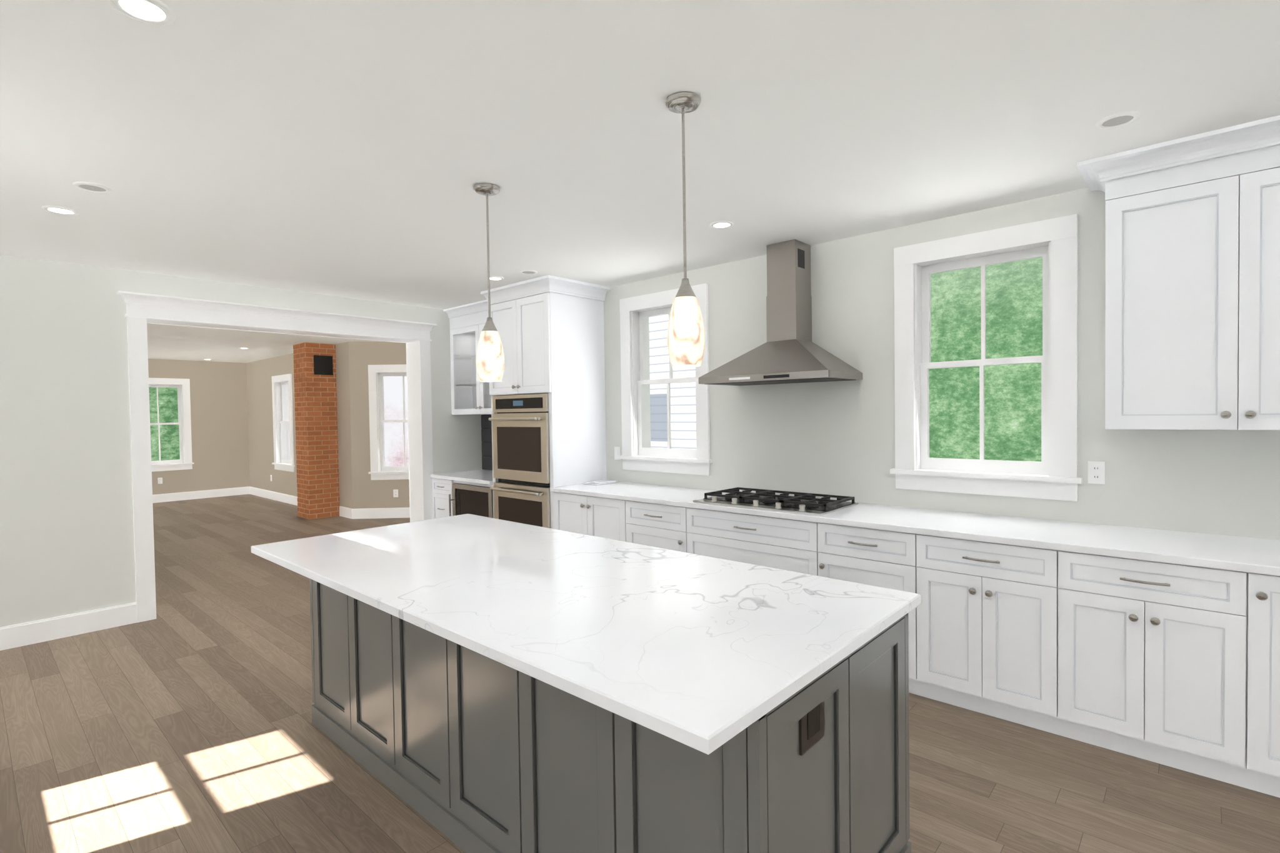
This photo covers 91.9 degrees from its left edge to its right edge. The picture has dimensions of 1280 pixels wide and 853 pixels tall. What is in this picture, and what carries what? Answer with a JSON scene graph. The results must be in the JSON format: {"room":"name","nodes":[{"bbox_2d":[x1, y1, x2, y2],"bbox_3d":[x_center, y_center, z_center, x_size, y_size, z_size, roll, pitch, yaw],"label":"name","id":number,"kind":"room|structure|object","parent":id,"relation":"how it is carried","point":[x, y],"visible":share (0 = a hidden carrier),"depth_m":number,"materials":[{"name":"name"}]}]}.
{"room":"kitchen","nodes":[
{"label":"kitchen","id":0,"kind":"room"},
{"bbox_2d":[148,358,249,494],"bbox_3d":[-9.571,0.104,10.798,0.200,2.644,5.134,0,2,42],"label":"wall","id":1,"kind":"structure","parent":0,"point":[219,424],"depth_m":12.04,"materials":[{"name":"beige paint"}]},
{"bbox_2d":[157,477,162,483],"bbox_3d":[-8.864,1.002,11.427,0.008,0.115,0.070,0,2,42],"label":"outlet","id":2,"kind":"object","parent":1,"relation":"attached to","point":[159,480],"visible":1,"depth_m":11.43,"materials":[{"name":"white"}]},
{"bbox_2d":[148,378,194,471],"bbox_3d":[-8.940,-0.035,11.486,0.290,1.718,0.994,0,2,42],"label":"window","id":3,"kind":"structure","parent":1,"relation":"in","point":[185,460],"depth_m":11.68,"materials":[{"name":"white paint"}]},
{"bbox_2d":[0,254,482,627],"bbox_3d":[-3.039,0.122,5.590,0.125,2.644,6.195,0,2,42],"label":"wall","id":4,"kind":"structure","parent":0,"point":[66,528],"depth_m":4.42,"materials":[{"name":"white paint"}]},
{"bbox_2d":[0,601,137,650],"bbox_3d":[-4.345,1.422,4.052,0.016,0.153,1.646,0,2,42],"label":"baseboard","id":5,"kind":"structure","parent":4,"relation":"attached to","point":[23,634],"depth_m":4.35,"materials":[{"name":"white paint"}]},
{"bbox_2d":[116,290,436,622],"bbox_3d":[-3.069,0.208,5.613,0.348,2.473,2.544,0,2,42],"label":"trim","id":6,"kind":"structure","parent":4,"relation":"attached to","point":[143,309],"depth_m":5.12,"materials":[{"name":"white paint"}]},
{"bbox_2d":[246,341,352,508],"bbox_3d":[-6.118,0.048,10.995,5.050,2.644,0.200,0,2,42],"label":"wall","id":7,"kind":"structure","parent":0,"point":[260,373],"depth_m":11.43,"materials":[{"name":"beige paint"}]},
{"bbox_2d":[152,486,409,519],"bbox_3d":[-6.141,1.351,8.447,8.050,0.153,5.795,0,2,42],"label":"baseboard","id":8,"kind":"structure","parent":7,"relation":"attached to","point":[377,513],"depth_m":11.40,"materials":[{"name":"white paint"}]},
{"bbox_2d":[271,373,294,471],"bbox_3d":[-6.349,-0.067,11.194,0.994,1.718,0.290,0,2,42],"label":"window","id":9,"kind":"structure","parent":7,"relation":"in","point":[282,394],"depth_m":11.37,"materials":[{"name":"white paint"}]},
{"bbox_2d":[348,341,409,508],"bbox_3d":[-3.571,0.046,9.361,1.500,2.644,0.200,-1,1,-3],"label":"wall","id":10,"kind":"structure","parent":0,"point":[367,492],"depth_m":9.23,"materials":[{"name":"beige paint"}]},
{"bbox_2d":[368,364,409,479],"bbox_3d":[-3.562,-0.068,9.354,0.994,1.718,0.290,-1,1,-3],"label":"window","id":11,"kind":"structure","parent":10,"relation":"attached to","point":[380,470],"depth_m":9.24,"materials":[{"name":"white paint"}]},
{"bbox_2d":[393,489,398,497],"bbox_3d":[-3.661,1.002,9.273,0.070,0.115,0.008,-1,1,-3],"label":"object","id":12,"kind":"object","parent":10,"relation":"attached to","point":[395,493],"visible":1,"depth_m":9.27,"materials":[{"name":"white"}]},
{"bbox_2d":[0,494,1279,852],"bbox_3d":[-3.305,1.502,5.880,16.500,0.120,6.595,0,2,42],"label":"floor","id":13,"kind":"structure","parent":0,"point":[182,723],"depth_m":2.72,"materials":[{"name":"brown wood"}]},
{"bbox_2d":[293,342,339,519],"bbox_3d":[-4.986,0.064,9.536,0.488,2.644,0.440,0,2,42],"label":"brick column","id":14,"kind":"structure","parent":13,"relation":"on","point":[316,426],"depth_m":9.37,"materials":[{"name":"orange brick"}]},
{"bbox_2d":[432,478,493,518],"bbox_3d":[-1.573,0.967,6.305,1.088,0.880,0.686,0,2,42],"label":"base cabinet","id":15,"kind":"object","parent":13,"relation":"on","point":[451,498],"visible":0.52,"depth_m":6.09,"materials":[{"name":"white paint"}]},
{"bbox_2d":[430,469,493,484],"bbox_3d":[-1.568,0.508,6.308,1.088,0.034,0.651,0,2,42],"label":"countertop","id":16,"kind":"structure","parent":15,"relation":"on","point":[483,476],"depth_m":6.22,"materials":[{"name":"white stone"}]},
{"bbox_2d":[480,275,610,528],"bbox_3d":[-0.836,0.090,5.587,0.958,2.643,0.711,0,2,42],"label":"oven cabinet","id":17,"kind":"object","parent":13,"relation":"on","point":[547,418],"visible":0.79,"depth_m":5.34,"materials":[{"name":"white paint"}]},
{"bbox_2d":[553,492,630,542],"bbox_3d":[-0.176,0.973,5.075,0.886,0.880,0.630,0,2,42],"label":"base cabinet","id":18,"kind":"object","parent":13,"relation":"on","point":[607,518],"depth_m":4.82,"materials":[{"name":"white paint"}]},
{"bbox_2d":[550,481,1279,576],"bbox_3d":[1.491,0.524,3.533,5.428,0.034,0.651,0,2,42],"label":"countertop","id":19,"kind":"structure","parent":18,"relation":"on","point":[1255,555],"depth_m":3.04,"materials":[{"name":"white stone"}]},
{"bbox_2d":[582,479,618,485],"bbox_3d":[-0.340,0.483,5.372,0.177,0.020,0.270,0,2,42],"label":"papers","id":20,"kind":"object","parent":19,"relation":"on","point":[600,482],"depth_m":5.32,"materials":[{"name":"white paper"}]},
{"bbox_2d":[693,487,858,515],"bbox_3d":[0.877,0.480,4.071,0.920,0.048,0.530,0,2,42],"label":"gas cooktop","id":21,"kind":"object","parent":19,"relation":"in","point":[805,503],"visible":1,"depth_m":3.97,"materials":[{"name":"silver metal"}]},
{"bbox_2d":[309,578,911,852],"bbox_3d":[-0.365,1.032,2.568,2.576,0.880,0.964,0,2,42],"label":"kitchen island","id":22,"kind":"object","parent":13,"relation":"on","point":[465,750],"visible":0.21,"depth_m":1.87,"materials":[{"name":"grey paint"}]},
{"bbox_2d":[251,513,921,754],"bbox_3d":[-0.468,0.577,2.492,2.680,0.034,1.183,0,2,42],"label":"island countertop","id":23,"kind":"structure","parent":22,"relation":"on","point":[706,655],"depth_m":1.91,"materials":[{"name":"white stone"}]},
{"bbox_2d":[630,501,688,553],"bbox_3d":[0.296,0.976,4.647,0.631,0.880,0.630,0,2,42],"label":"base cabinet","id":24,"kind":"object","parent":13,"relation":"on","point":[654,525],"depth_m":4.36,"materials":[{"name":"white paint"}]},
{"bbox_2d":[685,507,828,577],"bbox_3d":[0.882,0.979,4.115,1.075,0.880,0.630,0,2,42],"label":"base cabinet","id":25,"kind":"object","parent":13,"relation":"on","point":[794,545],"depth_m":3.81,"materials":[{"name":"white paint"}]},
{"bbox_2d":[828,523,930,698],"bbox_3d":[1.459,0.982,3.592,0.605,0.880,0.630,0,2,42],"label":"base cabinet","id":26,"kind":"object","parent":13,"relation":"on","point":[892,560],"depth_m":3.27,"materials":[{"name":"white paint"}]},
{"bbox_2d":[930,535,1078,740],"bbox_3d":[1.865,0.984,3.224,0.732,0.880,0.630,0,2,42],"label":"base cabinet","id":27,"kind":"object","parent":13,"relation":"on","point":[1004,617],"depth_m":2.93,"materials":[{"name":"white paint"}]},
{"bbox_2d":[1078,553,1275,795],"bbox_3d":[2.316,0.986,2.815,0.731,0.880,0.630,0,2,42],"label":"base cabinet","id":28,"kind":"object","parent":13,"relation":"on","point":[1174,666],"depth_m":2.51,"materials":[{"name":"white paint"}]},
{"bbox_2d":[1273,575,1279,798],"bbox_3d":[2.769,0.989,2.404,0.736,0.880,0.630,0,2,42],"label":"base cabinet","id":29,"kind":"object","parent":13,"relation":"on","point":[1276,790],"depth_m":2.33,"materials":[{"name":"white paint"}]},
{"bbox_2d":[0,0,1279,363],"bbox_3d":[-3.347,-1.261,5.819,16.500,0.120,6.595,0,2,42],"label":"ceiling","id":30,"kind":"structure","parent":0,"point":[350,148],"depth_m":2.40,"materials":[{"name":"white paint"}]},
{"bbox_2d":[41,205,78,214],"bbox_3d":[-3.071,-1.145,3.280,0.144,0.006,0.144,0,2,42],"label":"recessed light","id":31,"kind":"object","parent":30,"relation":"in","point":[59,210],"visible":1,"depth_m":3.27,"materials":[{"name":"white plastic"}]},
{"bbox_2d":[72,181,112,193],"bbox_3d":[-2.626,-1.144,2.967,0.144,0.006,0.144,0,2,42],"label":"ceiling speaker","id":32,"kind":"object","parent":30,"relation":"in","point":[92,187],"visible":1,"depth_m":2.96,"materials":[{"name":"white"}]},
{"bbox_2d":[108,0,175,25],"bbox_3d":[-1.351,-1.135,1.680,0.144,0.006,0.144,0,2,42],"label":"recessed light","id":33,"kind":"object","parent":30,"relation":"in","point":[157,12],"visible":1,"depth_m":1.69,"materials":[{"name":"white plastic"}]},
{"bbox_2d":[473,183,504,381],"bbox_3d":[-0.747,-0.701,3.058,0.136,0.953,0.136,0,2,42],"label":"pendant light","id":34,"kind":"object","parent":30,"relation":"hanging from","point":[490,360],"visible":1,"depth_m":3.02,"materials":[{"name":"white glass"}]},
{"bbox_2d":[486,276,503,280],"bbox_3d":[-1.188,-1.213,5.068,0.144,0.006,0.144,0,2,42],"label":"recessed light","id":35,"kind":"object","parent":30,"relation":"in","point":[495,278],"visible":0.81,"depth_m":5.07,"materials":[{"name":"white plastic"}]},
{"bbox_2d":[518,270,537,274],"bbox_3d":[-0.879,-1.213,4.864,0.144,0.006,0.144,0,2,42],"label":"recessed light","id":36,"kind":"object","parent":30,"relation":"in","point":[527,272],"visible":0.96,"depth_m":4.86,"materials":[{"name":"white plastic"}]},
{"bbox_2d":[665,91,704,366],"bbox_3d":[0.161,-0.696,2.234,0.136,0.953,0.136,0,2,42],"label":"pendant light","id":37,"kind":"object","parent":30,"relation":"hanging from","point":[685,339],"visible":1,"depth_m":2.20,"materials":[{"name":"white glass"}]},
{"bbox_2d":[710,220,733,228],"bbox_3d":[0.490,-1.207,3.704,0.144,0.006,0.144,0,2,42],"label":"recessed light","id":38,"kind":"object","parent":30,"relation":"in","point":[721,224],"visible":1,"depth_m":3.70,"materials":[{"name":"white plastic"}]},
{"bbox_2d":[1095,111,1141,129],"bbox_3d":[1.874,-1.200,2.428,0.144,0.006,0.144,0,2,42],"label":"recessed light","id":39,"kind":"object","parent":30,"relation":"in","point":[1117,120],"visible":1,"depth_m":2.42,"materials":[{"name":"white"}]},
{"bbox_2d":[481,188,1279,539],"bbox_3d":[1.030,0.085,4.513,7.850,2.644,0.200,0,2,42],"label":"wall","id":40,"kind":"structure","parent":0,"point":[833,438],"depth_m":3.92,"materials":[{"name":"white paint"}]},
{"bbox_2d":[443,300,491,414],"bbox_3d":[-1.518,-0.682,6.356,1.086,1.113,0.448,0,2,42],"label":"upper cabinet","id":41,"kind":"object","parent":40,"relation":"attached to","point":[470,393],"visible":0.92,"depth_m":6.55,"materials":[{"name":"white paint"}]},
{"bbox_2d":[481,414,492,470],"bbox_3d":[-1.360,0.176,6.536,1.084,0.612,0.015,0,2,42],"label":"backsplash","id":42,"kind":"structure","parent":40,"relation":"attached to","point":[486,443],"depth_m":6.83,"materials":[{"name":"black tile"}]},
{"bbox_2d":[614,446,620,459],"bbox_3d":[-0.202,0.239,5.493,0.070,0.115,0.010,0,2,42],"label":"outlet","id":43,"kind":"object","parent":40,"relation":"attached to","point":[617,451],"visible":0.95,"depth_m":5.49,"materials":[{"name":"white plastic"}]},
{"bbox_2d":[618,283,712,475],"bbox_3d":[0.257,-0.367,5.191,0.974,1.488,0.290,0,2,42],"label":"kitchen window","id":44,"kind":"structure","parent":40,"relation":"in","point":[639,453],"depth_m":5.30,"materials":[{"name":"white paint"}]},
{"bbox_2d":[698,239,862,385],"bbox_3d":[0.912,-0.760,4.114,0.945,0.931,0.499,0,2,42],"label":"range hood","id":45,"kind":"object","parent":40,"relation":"attached to","point":[789,351],"visible":1,"depth_m":4.09,"materials":[{"name":"silver metal"}]},
{"bbox_2d":[890,213,1082,501],"bbox_3d":[2.002,-0.358,3.609,0.974,1.488,0.290,0,2,42],"label":"kitchen window","id":46,"kind":"structure","parent":40,"relation":"in","point":[1052,243],"depth_m":3.51,"materials":[{"name":"white paint"}]},
{"bbox_2d":[1088,461,1104,484],"bbox_3d":[2.347,0.237,3.182,0.070,0.115,0.008,0,2,42],"label":"outlet","id":47,"kind":"object","parent":40,"relation":"attached to","point":[1096,472],"visible":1,"depth_m":3.18,"materials":[{"name":"white plastic"}]},
{"bbox_2d":[1101,140,1279,430],"bbox_3d":[2.621,-0.560,2.672,0.950,1.142,0.349,0,2,42],"label":"upper cabinet","id":48,"kind":"object","parent":40,"relation":"attached to","point":[1192,282],"depth_m":2.66,"materials":[{"name":"white paint"}]},
{"label":"outside","id":49,"kind":"structure","parent":0,"visible":0},
{"bbox_2d":[148,387,179,461],"bbox_3d":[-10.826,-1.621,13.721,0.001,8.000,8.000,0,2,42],"label":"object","id":50,"kind":"structure","parent":49,"point":[168,412],"depth_m":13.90,"materials":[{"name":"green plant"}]},
{"bbox_2d":[383,376,408,466],"bbox_3d":[-4.305,-1.170,11.536,2.000,7.000,2.900,0,2,42],"label":"window glass","id":51,"kind":"object","parent":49,"point":[394,410],"depth_m":11.50,"materials":[{"name":"glass"}]},
{"bbox_2d":[648,314,696,449],"bbox_3d":[0.421,-0.671,8.414,3.600,6.000,0.001,0,2,42],"label":"window glass","id":52,"kind":"object","parent":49,"point":[683,420],"depth_m":8.46,"materials":[{"name":"glass"}]},
{"bbox_2d":[928,257,1042,461],"bbox_3d":[4.396,-1.198,6.951,4.150,7.000,0.001,0,2,42],"label":"window glass","id":53,"kind":"object","parent":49,"point":[1012,392],"visible":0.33,"depth_m":7.24,"materials":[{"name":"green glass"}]}
]}

